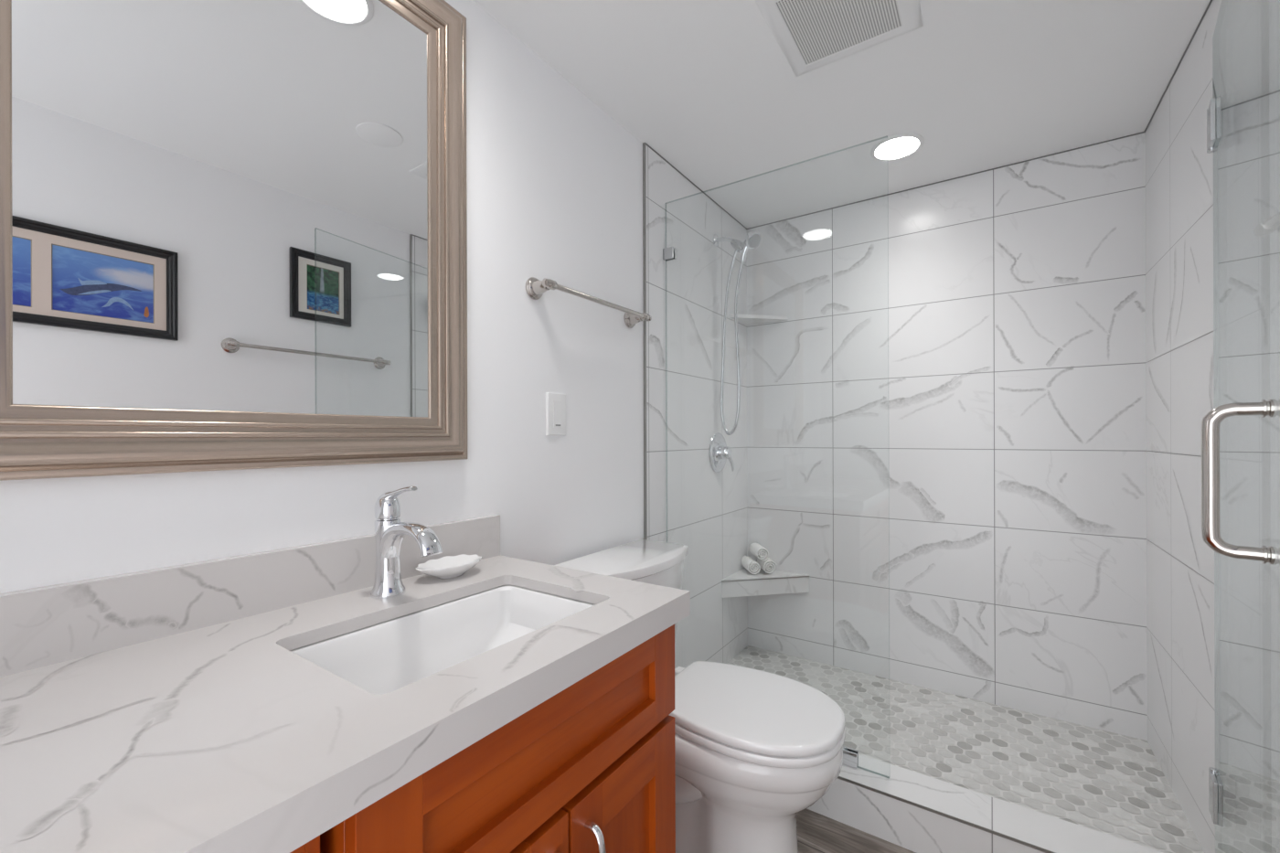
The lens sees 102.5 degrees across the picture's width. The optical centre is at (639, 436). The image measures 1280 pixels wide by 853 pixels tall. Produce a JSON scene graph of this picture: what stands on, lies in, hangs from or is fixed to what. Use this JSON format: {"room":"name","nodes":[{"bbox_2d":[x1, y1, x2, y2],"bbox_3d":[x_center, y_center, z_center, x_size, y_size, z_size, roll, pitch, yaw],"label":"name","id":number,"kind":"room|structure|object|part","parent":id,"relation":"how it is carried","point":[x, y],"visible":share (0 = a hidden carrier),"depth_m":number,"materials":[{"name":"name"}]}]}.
{"room":"bathroom","nodes":[
{"label":"bathroom","id":0,"kind":"room"},
{"bbox_2d":[0,0,747,668],"bbox_3d":[-0.352,0.077,1.403,0.108,2.274,3.240,0,0,34],"label":"wall","id":1,"kind":"structure","parent":0,"point":[555,182],"depth_m":1.46,"materials":[{"name":"paint"}]},
{"bbox_2d":[0,0,467,480],"bbox_3d":[-0.627,-0.465,0.889,0.037,1.037,0.775,0,0,34],"label":"wall mirror","id":2,"kind":"object","parent":1,"relation":"attached to","point":[233,233],"visible":1,"depth_m":0.83,"materials":[{"name":"silver metal"}]},
{"bbox_2d":[0,514,500,677],"bbox_3d":[-0.749,0.248,0.721,0.020,0.100,1.386,0,0,34],"label":"backsplash","id":3,"kind":"structure","parent":1,"relation":"attached to","point":[46,625],"depth_m":0.79,"materials":[{"name":"stone"}]},
{"bbox_2d":[545,392,565,435],"bbox_3d":[-0.239,-0.065,1.480,0.010,0.121,0.078,0,0,34],"label":"light switch","id":4,"kind":"object","parent":1,"relation":"attached to","point":[555,402],"visible":1,"depth_m":1.47,"materials":[{"name":"white plastic"}]},
{"bbox_2d":[525,277,651,328],"bbox_3d":[-0.133,-0.407,1.575,0.080,0.060,0.511,0,0,34],"label":"towel bar","id":5,"kind":"object","parent":1,"relation":"attached to","point":[535,288],"visible":1,"depth_m":1.45,"materials":[{"name":"silver metal"}]},
{"bbox_3d":[-0.270,-0.406,1.395,0.057,0.060,0.060,0,0,34],"label":"post","id":6,"kind":"part","parent":5,"relation":"part of","materials":[{"name":"silver metal"}]},
{"bbox_3d":[-0.015,-0.407,1.768,0.057,0.060,0.060,0,0,34],"label":"post","id":7,"kind":"part","parent":5,"relation":"part of","materials":[{"name":"silver metal"}]},
{"bbox_2d":[642,142,647,539],"bbox_3d":[0.019,0.046,1.858,0.010,2.214,0.006,0,0,34],"label":"trim","id":8,"kind":"structure","parent":1,"relation":"attached to","point":[644,144],"depth_m":1.85,"materials":[{"name":"metal"}]},
{"bbox_2d":[708,432,734,472],"bbox_3d":[0.380,0.072,2.323,0.065,0.180,0.180,0,0,34],"label":"shower valve","id":9,"kind":"object","parent":1,"relation":"attached to","point":[719,452],"visible":1,"depth_m":2.30,"materials":[{"name":"silver metal"}]},
{"bbox_3d":[0.392,0.099,2.322,0.045,0.118,0.076,0,0,34],"label":"lever","id":10,"kind":"part","parent":9,"relation":"part of","materials":[{"name":"silver metal"}]},
{"bbox_2d":[713,231,761,435],"bbox_3d":[0.423,-0.462,2.254,0.223,0.909,0.074,0,0,39],"label":"shower","id":11,"kind":"object","parent":1,"relation":"attached to","point":[752,240],"visible":1,"depth_m":2.26,"materials":[{"name":"silver metal"}]},
{"bbox_3d":[0.384,-0.875,2.301,0.094,0.046,0.019,0,0,34],"label":"arm","id":12,"kind":"part","parent":11,"relation":"part of","materials":[{"name":"silver metal"}]},
{"bbox_2d":[729,313,788,325],"bbox_3d":[0.575,-0.579,2.481,0.212,0.016,0.212,0,0,34],"label":"corner shelf","id":13,"kind":"object","parent":1,"relation":"attached to","point":[747,319],"visible":1,"depth_m":2.50,"materials":[{"name":"white stone"}]},
{"bbox_2d":[721,567,809,597],"bbox_3d":[0.592,0.701,2.412,0.312,0.082,0.312,0,0,34],"label":"corner shelf","id":14,"kind":"object","parent":1,"relation":"attached to","point":[742,582],"visible":0.9,"depth_m":2.42,"materials":[{"name":"stone"}]},
{"bbox_2d":[741,555,760,574],"bbox_3d":[0.541,0.624,2.511,0.062,0.064,0.125,0,0,-4],"label":"rolled towel","id":15,"kind":"object","parent":14,"relation":"on","point":[749,563],"visible":1,"depth_m":2.46,"materials":[{"name":"white fabric"}]},
{"bbox_3d":[0.592,0.662,2.414,0.309,0.004,0.309,0,0,34],"label":"shelf","id":16,"kind":"part","parent":14,"relation":"part of","materials":[{"name":"stone"}]},
{"bbox_3d":[0.592,0.706,2.414,0.309,0.073,0.309,0,0,34],"label":"shelf","id":17,"kind":"part","parent":14,"relation":"part of","materials":[{"name":"stone"}]},
{"bbox_3d":[0.592,0.667,2.412,0.312,0.004,0.312,0,0,34],"label":"edge trim","id":18,"kind":"part","parent":14,"relation":"part of","materials":[{"name":"stone"}]},
{"bbox_2d":[757,557,776,573],"bbox_3d":[0.618,0.622,2.511,0.064,0.062,0.115,0,0,-4],"label":"rolled towel","id":19,"kind":"object","parent":14,"relation":"on","point":[768,566],"visible":0.82,"depth_m":2.46,"materials":[{"name":"white fabric"}]},
{"bbox_2d":[749,543,768,561],"bbox_3d":[0.583,0.564,2.518,0.062,0.065,0.125,0,0,-4],"label":"rolled towel","id":20,"kind":"object","parent":19,"relation":"on","point":[758,550],"visible":1,"depth_m":2.47,"materials":[{"name":"white fabric"}]},
{"bbox_2d":[472,0,1210,228],"bbox_3d":[0.301,-1.102,0.954,1.700,0.080,3.240,0,0,34],"label":"ceiling","id":21,"kind":"structure","parent":0,"point":[708,85],"depth_m":1.55,"materials":[{"name":"paint"}]},
{"bbox_2d":[754,0,923,76],"bbox_3d":[0.500,-1.056,1.280,0.330,0.013,0.338,0,0,34],"label":"exhaust fan","id":22,"kind":"object","parent":21,"relation":"attached to","point":[812,35],"visible":1,"depth_m":1.31,"materials":[{"name":"white plastic"}]},
{"bbox_2d":[776,0,902,64],"bbox_3d":[0.500,-1.054,1.280,0.245,0.005,0.253,0,0,34],"label":"grille","id":23,"kind":"object","parent":22,"relation":"attached to","point":[816,32],"depth_m":1.31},
{"bbox_2d":[870,132,924,160],"bbox_3d":[0.943,-1.060,1.888,0.177,0.007,0.177,0,0,34],"label":"recessed light","id":24,"kind":"object","parent":21,"relation":"in","point":[901,145],"visible":1,"depth_m":1.88,"materials":[{"name":"white plastic"}]},
{"bbox_2d":[796,808,916,852],"bbox_3d":[0.035,1.183,0.555,1.700,0.060,2.272,0,0,34],"label":"floor","id":25,"kind":"structure","parent":0,"point":[816,833],"depth_m":1.47,"materials":[{"name":"grey wood"}]},
{"bbox_2d":[290,835,319,852],"bbox_3d":[-0.704,0.737,0.323,0.536,0.836,0.735,0,0,34],"label":"base cabinet","id":26,"kind":"object","parent":25,"relation":"on","point":[313,846],"visible":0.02,"depth_m":0.48,"materials":[{"name":"brown wood"}]},
{"bbox_2d":[320,624,675,852],"bbox_3d":[-0.307,0.736,0.873,0.572,0.836,0.594,0,0,34],"label":"vanity cabinet","id":27,"kind":"object","parent":25,"relation":"on","point":[590,768],"visible":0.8,"depth_m":0.73,"materials":[{"name":"brown wood"}]},
{"bbox_2d":[0,554,690,852],"bbox_3d":[-0.526,0.320,0.569,0.560,0.046,1.386,0,0,34],"label":"countertop","id":28,"kind":"structure","parent":27,"relation":"on","point":[220,738],"depth_m":0.55,"materials":[{"name":"stone"}]},
{"bbox_2d":[370,486,442,598],"bbox_3d":[-0.428,0.193,0.939,0.180,0.208,0.061,0,0,34],"label":"faucet","id":29,"kind":"object","parent":28,"relation":"on","point":[390,532],"visible":1,"depth_m":0.95,"materials":[{"name":"silver metal"}]},
{"bbox_3d":[-0.451,0.122,0.955,0.112,0.066,0.044,0,0,34],"label":"lever","id":30,"kind":"part","parent":29,"relation":"part of","materials":[{"name":"silver metal"}]},
{"bbox_3d":[-0.421,0.198,0.935,0.166,0.087,0.040,0,0,34],"label":"spout","id":31,"kind":"part","parent":29,"relation":"part of","materials":[{"name":"silver metal"}]},
{"bbox_2d":[289,585,595,694],"bbox_3d":[-0.292,0.403,0.848,0.333,0.166,0.486,0,0,34],"label":"sink basin","id":32,"kind":"object","parent":28,"relation":"in","point":[384,657],"visible":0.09,"depth_m":0.95,"materials":[{"name":"white ceramic"}]},
{"bbox_2d":[415,554,482,578],"bbox_3d":[-0.405,0.282,1.097,0.099,0.031,0.150,0,0,34],"label":"soap dish","id":33,"kind":"object","parent":28,"relation":"on","point":[448,567],"visible":1,"depth_m":1.10,"materials":[{"name":"white ceramic"}]},
{"bbox_3d":[-0.115,0.436,0.740,0.005,0.090,0.472,0,0,34],"label":"panel","id":34,"kind":"part","parent":27,"relation":"part of","materials":[{"name":"brown wood"}]},
{"bbox_3d":[-0.192,0.793,0.613,0.020,0.518,0.296,0,0,34],"label":"door","id":35,"kind":"part","parent":27,"relation":"part of","materials":[{"name":"brown wood"}]},
{"bbox_3d":[-0.065,0.634,0.753,0.036,0.132,0.013,0,0,34],"label":"handle","id":36,"kind":"part","parent":27,"relation":"part of","materials":[{"name":"silver metal"}]},
{"bbox_3d":[-0.023,0.792,0.861,0.020,0.518,0.293,0,0,34],"label":"door","id":37,"kind":"part","parent":27,"relation":"part of","materials":[{"name":"brown wood"}]},
{"bbox_3d":[-0.028,0.792,0.865,0.005,0.390,0.169,0,0,34],"label":"panel","id":38,"kind":"part","parent":27,"relation":"part of","materials":[{"name":"brown wood"}]},
{"bbox_2d":[554,539,846,852],"bbox_3d":[0.185,0.756,1.428,0.725,0.792,0.450,0,0,34],"label":"toilet","id":39,"kind":"object","parent":25,"relation":"on","point":[755,749],"visible":0.62,"depth_m":1.26,"materials":[{"name":"white ceramic"}]},
{"bbox_3d":[-0.019,0.377,1.566,0.234,0.032,0.450,0,0,34],"label":"tank lid","id":40,"kind":"part","parent":39,"relation":"part of","materials":[{"name":"white ceramic"}]},
{"bbox_3d":[-0.024,0.573,1.570,0.221,0.360,0.431,0,0,34],"label":"tank","id":41,"kind":"part","parent":39,"relation":"part of","materials":[{"name":"white ceramic"}]},
{"bbox_3d":[0.288,0.705,1.357,0.472,0.026,0.374,0,0,34],"label":"lid","id":42,"kind":"part","parent":39,"relation":"part of","materials":[{"name":"white plastic"}]},
{"bbox_3d":[0.288,0.733,1.357,0.474,0.029,0.376,0,0,34],"label":"seat","id":43,"kind":"part","parent":39,"relation":"part of","materials":[{"name":"white plastic"}]},
{"bbox_2d":[806,753,1163,852],"bbox_3d":[0.709,1.083,1.549,1.493,0.136,0.149,0,0,34],"label":"shower curb","id":44,"kind":"object","parent":25,"relation":"on","point":[916,829],"visible":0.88,"depth_m":1.41,"materials":[{"name":"tile"}]},
{"bbox_2d":[662,246,858,768],"bbox_3d":[0.418,0.061,1.747,0.778,1.907,0.025,0,0,34],"label":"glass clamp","id":45,"kind":"object","parent":44,"relation":"on","point":[850,756],"visible":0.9,"depth_m":1.59,"materials":[{"name":"silver metal"}]},
{"bbox_2d":[837,776,1055,852],"bbox_3d":[0.663,1.018,1.489,1.485,0.008,0.002,0,0,34],"label":"trim","id":46,"kind":"structure","parent":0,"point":[838,777],"depth_m":1.37,"materials":[{"name":"metal"}]},
{"bbox_2d":[746,132,1147,740],"bbox_3d":[1.187,0.042,2.253,1.493,2.214,0.100,0,0,34],"label":"wall","id":47,"kind":"structure","parent":0,"point":[946,412],"depth_m":2.09,"materials":[{"name":"tile"}]},
{"bbox_2d":[645,0,1212,229],"bbox_3d":[0.893,-1.062,1.827,1.477,0.004,0.933,0,0,34],"label":"trim","id":48,"kind":"structure","parent":47,"relation":"attached to","point":[1210,1],"depth_m":1.98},
{"bbox_2d":[726,645,1204,852],"bbox_3d":[0.957,1.107,1.911,1.493,0.085,0.729,0,0,34],"label":"floor","id":49,"kind":"structure","parent":0,"point":[1108,783],"depth_m":1.74,"materials":[{"name":"grey tile"}]},
{"bbox_2d":[1144,0,1279,852],"bbox_3d":[0.956,0.073,0.510,0.109,2.274,3.240,0,0,34],"label":"wall","id":50,"kind":"structure","parent":0,"point":[1180,714],"depth_m":1.41,"materials":[{"name":"tile"}]},
{"bbox_2d":[1201,0,1275,852],"bbox_3d":[1.075,0.053,0.917,0.145,1.894,0.678,0,0,43],"label":"shower door","id":51,"kind":"structure","parent":50,"relation":"attached to","point":[1238,791],"depth_m":0.91,"materials":[{"name":"clear glass"}]},
{"bbox_3d":[0.889,0.063,0.716,0.145,0.231,0.025,0,0,43],"label":"handle","id":52,"kind":"part","parent":51,"relation":"part of","materials":[{"name":"silver metal"}]},
{"bbox_2d":[1260,40,1271,832],"bbox_3d":[1.244,0.042,1.022,0.010,2.214,0.006,0,0,34],"label":"shower door","id":53,"kind":"structure","parent":50,"relation":"attached to","point":[1264,144],"depth_m":1.02,"materials":[{"name":"metal"}]},
{"bbox_2d":[1256,212,1279,236],"bbox_3d":[0.956,-0.372,0.648,0.062,0.060,0.666,0,0,34],"label":"towel bar","id":54,"kind":"object","parent":50,"relation":"attached to","point":[1269,225],"visible":0.94,"depth_m":0.90,"materials":[{"name":"silver metal"}]}
]}

